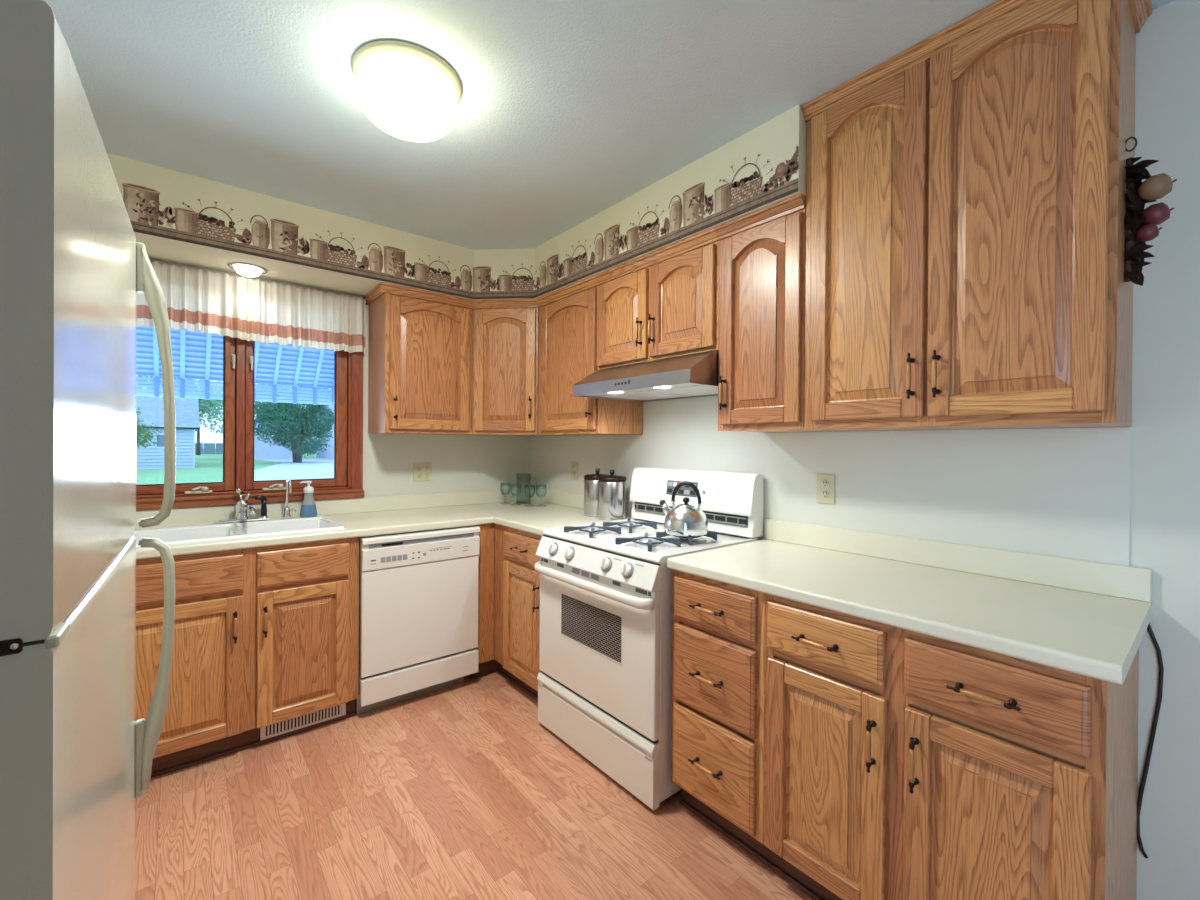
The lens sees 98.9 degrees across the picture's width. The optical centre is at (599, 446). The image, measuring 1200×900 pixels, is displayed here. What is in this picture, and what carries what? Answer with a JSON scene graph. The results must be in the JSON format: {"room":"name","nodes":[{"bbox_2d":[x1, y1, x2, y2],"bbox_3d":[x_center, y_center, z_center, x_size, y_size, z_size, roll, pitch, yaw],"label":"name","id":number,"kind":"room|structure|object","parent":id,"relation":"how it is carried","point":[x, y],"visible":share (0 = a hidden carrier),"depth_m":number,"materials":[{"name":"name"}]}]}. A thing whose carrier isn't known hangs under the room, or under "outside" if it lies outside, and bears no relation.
{"room":"kitchen","nodes":[
{"label":"kitchen","id":0,"kind":"room"},
{"bbox_2d":[149,259,529,589],"bbox_3d":[-1.653,0.057,2.902,2.860,2.484,0.120,0,0,-39],"label":"wall","id":1,"kind":"structure","parent":0,"point":[459,463],"depth_m":3.31,"materials":[{"name":"paint"}]},
{"bbox_2d":[136,326,333,405],"bbox_3d":[-2.500,-0.760,2.880,2.024,0.904,0.837,0,0,-39],"label":"awning","id":2,"kind":"object","parent":1,"relation":"attached to","point":[198,355],"visible":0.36,"depth_m":3.35,"materials":[{"name":"blue"}]},
{"bbox_2d":[136,336,364,509],"bbox_3d":[-1.894,-0.285,2.669,1.230,1.162,0.170,0,0,-39],"label":"window","id":3,"kind":"structure","parent":1,"relation":"in","point":[238,354],"depth_m":2.70,"materials":[{"name":"brown wood"}]},
{"bbox_2d":[137,261,366,353],"bbox_3d":[-1.837,-0.704,2.614,1.226,0.328,0.081,0,0,-39],"label":"window valance","id":4,"kind":"object","parent":3,"relation":"hanging from","point":[242,308],"visible":0.74,"depth_m":2.65,"materials":[{"name":"white fabric"}]},
{"bbox_2d":[136,488,528,527],"bbox_3d":[-1.619,0.341,2.843,2.840,0.088,0.018,0,0,-39],"label":"backsplash","id":5,"kind":"structure","parent":1,"relation":"attached to","point":[191,515],"depth_m":2.98,"materials":[{"name":"laminate"}]},
{"bbox_2d":[363,282,472,434],"bbox_3d":[-1.070,-0.480,3.051,0.538,0.805,0.381,0,0,-39],"label":"upper cabinet","id":6,"kind":"object","parent":1,"relation":"attached to","point":[420,341],"visible":1,"depth_m":2.92,"materials":[{"name":"brown wood"}]},
{"bbox_2d":[413,462,430,480],"bbox_3d":[-1.126,0.158,3.252,0.116,0.116,0.011,0,0,-39],"label":"outlet","id":7,"kind":"object","parent":1,"relation":"attached to","point":[421,471],"visible":1,"depth_m":3.25,"materials":[{"name":"beige plastic"}]},
{"bbox_2d":[416,466,428,477],"bbox_3d":[-1.126,0.158,3.252,0.077,0.073,0.011,0,0,-39],"label":"socket","id":8,"kind":"object","parent":7,"relation":"attached to","point":[421,471],"depth_m":3.25,"materials":[{"name":"beige plastic"}]},
{"bbox_2d":[465,299,578,435],"bbox_3d":[-0.553,-0.478,3.304,0.641,0.805,0.645,0,0,-39],"label":"upper cabinet","id":9,"kind":"object","parent":1,"relation":"attached to","point":[505,333],"visible":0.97,"depth_m":3.08,"materials":[{"name":"brown wood"}]},
{"bbox_2d":[135,662,812,899],"bbox_3d":[0.282,1.361,0.544,3.060,0.080,6.200,0,0,-39],"label":"floor","id":10,"kind":"structure","parent":0,"point":[460,791],"depth_m":1.79,"materials":[{"name":"laminate"}]},
{"bbox_2d":[0,0,175,899],"bbox_3d":[-0.998,0.442,0.588,0.762,1.742,0.723,0,0,-37],"label":"refrigerator","id":11,"kind":"object","parent":10,"relation":"on","point":[76,757],"visible":1,"depth_m":0.53,"materials":[{"name":"beige metal"}]},
{"bbox_2d":[0,536,175,899],"bbox_3d":[-1.000,0.445,0.590,0.787,1.735,0.737,0,0,-39],"label":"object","id":12,"kind":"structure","parent":11,"relation":"in","point":[76,757],"depth_m":0.56,"materials":[{"name":"white metal"}]},
{"bbox_2d":[136,537,358,777],"bbox_3d":[-1.690,0.864,2.364,0.943,0.875,0.657,0,0,-39],"label":"base cabinet","id":13,"kind":"object","parent":10,"relation":"on","point":[268,635],"visible":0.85,"depth_m":2.17,"materials":[{"name":"brown wood"}]},
{"bbox_2d":[260,703,345,740],"bbox_3d":[-1.354,1.254,2.357,0.345,0.075,0.008,0,0,-39],"label":"floor register","id":14,"kind":"object","parent":13,"relation":"attached to","point":[289,725],"visible":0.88,"depth_m":2.35,"materials":[{"name":"white plastic"}]},
{"bbox_2d":[136,488,641,559],"bbox_3d":[-1.242,0.365,2.400,2.860,0.126,1.182,0,0,-39],"label":"countertop","id":15,"kind":"structure","parent":13,"relation":"on","point":[380,515],"depth_m":2.81,"materials":[{"name":"laminate"}]},
{"bbox_2d":[133,514,345,547],"bbox_3d":[-1.693,0.471,2.394,0.822,0.192,0.536,0,0,-39],"label":"sink","id":16,"kind":"object","parent":15,"relation":"in","point":[197,532],"visible":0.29,"depth_m":2.43,"materials":[{"name":"white ceramic"}]},
{"bbox_2d":[300,481,317,516],"bbox_3d":[-1.571,0.278,2.765,0.086,0.190,0.085,0,0,-39],"label":"soap dispenser","id":17,"kind":"object","parent":16,"relation":"on","point":[308,507],"visible":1,"depth_m":2.74,"materials":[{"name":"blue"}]},
{"bbox_2d":[302,493,314,516],"bbox_3d":[-1.570,0.311,2.766,0.084,0.125,0.084,0,0,-39],"label":"bottle","id":18,"kind":"object","parent":17,"relation":"on","point":[308,505],"depth_m":2.74,"materials":[{"name":"blue"}]},
{"bbox_2d":[213,488,268,523],"bbox_3d":[-1.741,0.291,2.507,0.230,0.165,0.242,0,0,-39],"label":"kitchen faucet","id":19,"kind":"object","parent":15,"relation":"on","point":[242,505],"visible":0.99,"depth_m":2.55,"materials":[{"name":"silver metal"}]},
{"bbox_2d":[235,499,248,518],"bbox_3d":[-1.799,0.311,2.578,0.060,0.098,0.060,0,0,-39],"label":"faucet","id":20,"kind":"object","parent":19,"relation":"on","point":[239,503],"depth_m":2.56,"materials":[{"name":"silver metal"}]},
{"bbox_2d":[255,495,267,517],"bbox_3d":[-1.731,0.304,2.624,0.039,0.120,0.066,0,0,17],"label":"sprayer","id":21,"kind":"object","parent":19,"relation":"in","point":[262,498],"visible":1,"depth_m":2.62,"materials":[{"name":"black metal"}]},
{"bbox_2d":[282,480,295,517],"bbox_3d":[-1.637,0.272,2.691,0.062,0.201,0.069,0,0,-8],"label":"filter faucet","id":22,"kind":"object","parent":15,"relation":"on","point":[287,510],"visible":1,"depth_m":2.69,"materials":[{"name":"silver metal"}]},
{"bbox_2d":[516,473,534,503],"bbox_3d":[-0.504,0.287,3.537,0.146,0.205,0.100,0,0,6],"label":"glass pitcher","id":23,"kind":"object","parent":15,"relation":"on","point":[530,473],"visible":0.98,"depth_m":3.53,"materials":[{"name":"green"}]},
{"bbox_2d":[584,468,606,516],"bbox_3d":[-0.015,0.260,2.963,0.158,0.271,0.158,0,0,11],"label":"canister","id":24,"kind":"object","parent":15,"relation":"on","point":[590,480],"visible":0.59,"depth_m":2.90,"materials":[{"name":"metal"}]},
{"bbox_2d":[598,470,625,520],"bbox_3d":[0.066,0.261,2.826,0.158,0.271,0.158,0,0,11],"label":"canister","id":25,"kind":"object","parent":15,"relation":"on","point":[611,488],"visible":0.99,"depth_m":2.76,"materials":[{"name":"metal"}]},
{"bbox_2d":[356,525,479,714],"bbox_3d":[-1.085,0.869,2.852,0.603,0.868,0.610,0,0,-39],"label":"dishwasher","id":26,"kind":"object","parent":10,"relation":"on","point":[418,590],"visible":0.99,"depth_m":2.60,"materials":[{"name":"white metal"}]},
{"bbox_2d":[471,523,541,700],"bbox_3d":[-0.251,0.871,2.874,0.706,0.875,0.646,0,0,-39],"label":"base cabinet","id":27,"kind":"object","parent":10,"relation":"on","point":[508,614],"visible":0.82,"depth_m":2.75,"materials":[{"name":"brown wood"}]},
{"bbox_2d":[534,467,763,809],"bbox_3d":[0.191,0.713,2.313,0.726,1.200,0.768,0,0,-39],"label":"gas range","id":28,"kind":"object","parent":10,"relation":"on","point":[604,679],"visible":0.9,"depth_m":2.09,"materials":[{"name":"white metal"}]},
{"bbox_2d":[542,518,757,564],"bbox_3d":[0.206,0.406,2.323,0.612,0.029,0.762,0,0,-39],"label":"cooktop","id":29,"kind":"object","parent":28,"relation":"in","point":[602,542],"depth_m":2.18,"materials":[{"name":"white metal"}]},
{"bbox_2d":[660,481,707,536],"bbox_3d":[0.366,0.255,2.182,0.185,0.222,0.185,0,0,-14],"label":"tea kettle","id":30,"kind":"object","parent":28,"relation":"on","point":[685,519],"visible":1,"depth_m":2.13,"materials":[{"name":"silver metal"}]},
{"bbox_2d":[671,570,772,868],"bbox_3d":[0.591,0.880,1.890,0.657,0.875,0.382,0,0,-39],"label":"base cabinet","id":31,"kind":"object","parent":10,"relation":"on","point":[718,703],"visible":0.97,"depth_m":1.68,"materials":[{"name":"brown wood"}]},
{"bbox_2d":[764,594,1138,899],"bbox_3d":[0.949,0.884,1.454,0.657,0.875,0.746,0,0,-39],"label":"base cabinet","id":32,"kind":"object","parent":10,"relation":"on","point":[900,764],"visible":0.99,"depth_m":1.21,"materials":[{"name":"brown wood"}]},
{"bbox_2d":[667,519,1151,684],"bbox_3d":[0.853,0.381,1.604,0.634,0.126,1.153,0,0,-39],"label":"countertop","id":33,"kind":"structure","parent":32,"relation":"on","point":[1092,619],"depth_m":1.44,"materials":[{"name":"laminate"}]},
{"bbox_2d":[42,0,1174,249],"bbox_3d":[0.298,-1.213,0.533,3.060,0.100,6.200,0,0,-39],"label":"ceiling","id":34,"kind":"structure","parent":0,"point":[567,110],"depth_m":1.67,"materials":[{"name":"paint"}]},
{"bbox_2d":[352,40,461,141],"bbox_3d":[-0.611,-1.099,1.638,0.326,0.148,0.326,0,0,-39],"label":"ceiling light","id":35,"kind":"object","parent":34,"relation":"attached to","point":[407,90],"visible":1,"depth_m":1.54,"materials":[{"name":"white glass"}]},
{"bbox_2d":[107,104,806,299],"bbox_3d":[-0.876,-1.028,1.961,2.860,0.297,2.305,0,0,-39],"label":"soffit","id":36,"kind":"structure","parent":34,"relation":"attached to","point":[776,140],"depth_m":2.39,"materials":[{"name":"paint"}]},
{"bbox_2d":[228,262,266,276],"bbox_3d":[-1.745,-0.867,2.545,0.160,0.041,0.160,0,0,-39],"label":"recessed light","id":37,"kind":"object","parent":36,"relation":"attached to","point":[245,269],"visible":1,"depth_m":2.51,"materials":[{"name":"metal"}]},
{"bbox_2d":[122,146,798,298],"bbox_3d":[-0.920,-0.986,2.386,3.155,0.207,1.369,0,0,-2],"label":"wallpaper border","id":38,"kind":"object","parent":36,"relation":"attached to","point":[141,203],"visible":0.93,"depth_m":2.39,"materials":[{"name":"paper"}]},
{"bbox_2d":[658,563,680,802],"bbox_3d":[0.220,0.866,2.338,0.630,0.895,0.756,0,0,-39],"label":"panel","id":39,"kind":"object","parent":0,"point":[666,788],"depth_m":1.86,"materials":[{"name":"white metal"}]},
{"bbox_2d":[530,0,1199,899],"bbox_3d":[1.433,0.082,1.479,0.100,2.484,6.200,0,0,-39],"label":"wall","id":40,"kind":"structure","parent":0,"point":[1165,428],"depth_m":1.34,"materials":[{"name":"paint"}]},
{"bbox_2d":[529,488,631,516],"bbox_3d":[-0.144,0.349,3.302,0.019,0.088,1.182,0,0,-39],"label":"backsplash","id":41,"kind":"structure","parent":40,"relation":"attached to","point":[552,497],"depth_m":3.42,"materials":[{"name":"laminate"}]},
{"bbox_2d":[536,276,642,434],"bbox_3d":[-0.084,-0.474,2.943,0.377,0.805,0.562,0,0,-39],"label":"upper cabinet","id":42,"kind":"object","parent":40,"relation":"attached to","point":[568,315],"visible":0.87,"depth_m":2.80,"materials":[{"name":"brown wood"}]},
{"bbox_2d":[573,350,717,401],"bbox_3d":[0.292,-0.319,2.398,0.488,0.144,0.750,0,0,-39],"label":"range hood","id":43,"kind":"object","parent":40,"relation":"attached to","point":[693,375],"visible":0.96,"depth_m":2.23,"materials":[{"name":"metal"}]},
{"bbox_2d":[595,228,718,369],"bbox_3d":[0.336,-0.631,2.432,0.377,0.480,0.757,0,0,-39],"label":"upper cabinet","id":44,"kind":"object","parent":40,"relation":"attached to","point":[663,303],"visible":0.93,"depth_m":2.28,"materials":[{"name":"brown wood"}]},
{"bbox_2d":[714,193,833,431],"bbox_3d":[0.692,-0.465,1.999,0.377,0.805,0.366,0,0,-39],"label":"upper cabinet","id":45,"kind":"object","parent":40,"relation":"attached to","point":[762,252],"visible":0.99,"depth_m":1.88,"materials":[{"name":"brown wood"}]},
{"bbox_2d":[530,396,1130,565],"bbox_3d":[0.464,-0.036,2.577,0.004,0.700,3.070,0,0,-39],"label":"wall panel","id":46,"kind":"object","parent":40,"relation":"attached to","point":[1059,492],"visible":0.68,"depth_m":1.80,"materials":[{"name":"paint"}]},
{"bbox_2d":[571,462,577,479],"bbox_3d":[-0.168,0.155,3.332,0.011,0.116,0.072,0,0,-39],"label":"outlet","id":47,"kind":"object","parent":46,"relation":"attached to","point":[574,465],"visible":1,"depth_m":3.32,"materials":[{"name":"beige plastic"}]},
{"bbox_2d":[816,474,834,503],"bbox_3d":[0.895,0.167,2.039,0.011,0.116,0.074,0,0,-39],"label":"outlet","id":48,"kind":"object","parent":46,"relation":"attached to","point":[825,493],"visible":1,"depth_m":2.04,"materials":[{"name":"beige plastic"}]},
{"bbox_2d":[821,480,828,497],"bbox_3d":[0.895,0.167,2.039,0.011,0.073,0.031,0,0,-39],"label":"socket","id":49,"kind":"object","parent":48,"relation":"attached to","point":[824,483],"depth_m":2.04,"materials":[{"name":"beige plastic"}]},
{"bbox_2d":[765,519,1151,602],"bbox_3d":[1.091,0.363,1.800,0.019,0.088,1.153,0,0,-39],"label":"backsplash","id":50,"kind":"structure","parent":40,"relation":"attached to","point":[1114,580],"depth_m":1.63,"materials":[{"name":"laminate"}]},
{"bbox_2d":[802,0,1151,430],"bbox_3d":[1.063,-0.609,1.549,0.377,1.102,0.794,0,0,-39],"label":"upper cabinet","id":51,"kind":"object","parent":40,"relation":"attached to","point":[965,189],"visible":1,"depth_m":1.38,"materials":[{"name":"brown wood"}]},
{"bbox_2d":[1123,137,1176,285],"bbox_3d":[1.316,-0.574,1.230,0.098,0.366,0.090,0,0,-39],"label":"decoration","id":52,"kind":"object","parent":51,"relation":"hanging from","point":[1139,227],"visible":1,"depth_m":1.23,"materials":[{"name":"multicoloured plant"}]},
{"bbox_2d":[1137,623,1163,857],"bbox_3d":[1.453,0.770,1.358,0.012,0.643,0.048,0,0,-39],"label":"power cord","id":53,"kind":"object","parent":40,"relation":"attached to","point":[1159,655],"visible":0.87,"depth_m":1.35,"materials":[{"name":"black plastic"}]},
{"label":"outside","id":54,"kind":"structure","parent":0,"visible":0},
{"bbox_2d":[254,458,333,480],"bbox_3d":[-15.979,1.516,44.141,25.565,0.020,53.937,0,0,-32],"label":"driveway","id":55,"kind":"structure","parent":54,"point":[309,468],"depth_m":33.34,"materials":[{"name":"concrete"}]},
{"bbox_2d":[254,384,333,462],"bbox_3d":[-27.914,-2.922,46.677,7.541,8.786,7.390,0,0,-39],"label":"tree","id":56,"kind":"object","parent":55,"relation":"on","point":[302,426],"visible":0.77,"depth_m":46.05,"materials":[{"name":"green plant"}]},
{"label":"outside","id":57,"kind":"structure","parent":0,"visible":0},
{"bbox_2d":[136,448,315,484],"bbox_3d":[-45.601,1.306,90.083,220.000,0.300,189.400,0,0,-39],"label":"lawn","id":58,"kind":"structure","parent":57,"point":[208,467],"depth_m":31.55,"materials":[{"name":"green plant"}]},
{"bbox_2d":[136,406,161,448],"bbox_3d":[-27.800,-0.701,29.762,3.187,4.444,2.922,0,0,-7],"label":"tree","id":59,"kind":"object","parent":58,"relation":"on","point":[139,429],"visible":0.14,"depth_m":30.43,"materials":[{"name":"green plant"}]},
{"bbox_2d":[136,391,199,468],"bbox_3d":[-35.337,-1.435,37.776,9.000,5.750,11.800,0,0,-39],"label":"house","id":60,"kind":"structure","parent":58,"relation":"on","point":[187,419],"depth_m":35.78,"materials":[{"name":"blue"}]},
{"bbox_2d":[136,376,209,398],"bbox_3d":[-43.404,-6.135,48.901,10.122,14.955,11.863,0,0,-39],"label":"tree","id":61,"kind":"object","parent":58,"relation":"on","point":[142,376],"visible":0.02,"depth_m":49.14,"materials":[{"name":"green plant"}]},
{"bbox_2d":[180,379,222,454],"bbox_3d":[-56.293,-4.451,71.906,8.731,11.232,8.847,0,0,-39],"label":"tree","id":62,"kind":"object","parent":58,"relation":"on","point":[206,406],"visible":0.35,"depth_m":71.68,"materials":[{"name":"green plant"}]},
{"bbox_2d":[195,443,315,453],"bbox_3d":[-58.432,0.266,80.468,89.960,1.700,0.060,0,0,-39],"label":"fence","id":63,"kind":"object","parent":58,"relation":"on","point":[205,448],"visible":0.03,"depth_m":79.11,"materials":[{"name":"grey wood"}]},
{"bbox_2d":[221,419,292,459],"bbox_3d":[-38.889,-0.921,58.941,7.000,4.500,10.600,0,0,-39],"label":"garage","id":64,"kind":"structure","parent":58,"relation":"on","point":[262,450],"depth_m":55.24,"materials":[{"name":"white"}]},
{"bbox_2d":[254,384,308,417],"bbox_3d":[-44.109,-4.083,71.470,8.753,10.653,8.764,0,0,-39],"label":"tree","id":65,"kind":"object","parent":58,"relation":"on","point":[264,384],"visible":0.02,"depth_m":69.78,"materials":[{"name":"green plant"}]},
{"bbox_2d":[316,405,333,458],"bbox_3d":[-26.284,-1.858,62.824,13.400,6.500,12.600,0,0,-39],"label":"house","id":66,"kind":"structure","parent":58,"relation":"on","point":[329,453],"depth_m":57.88,"materials":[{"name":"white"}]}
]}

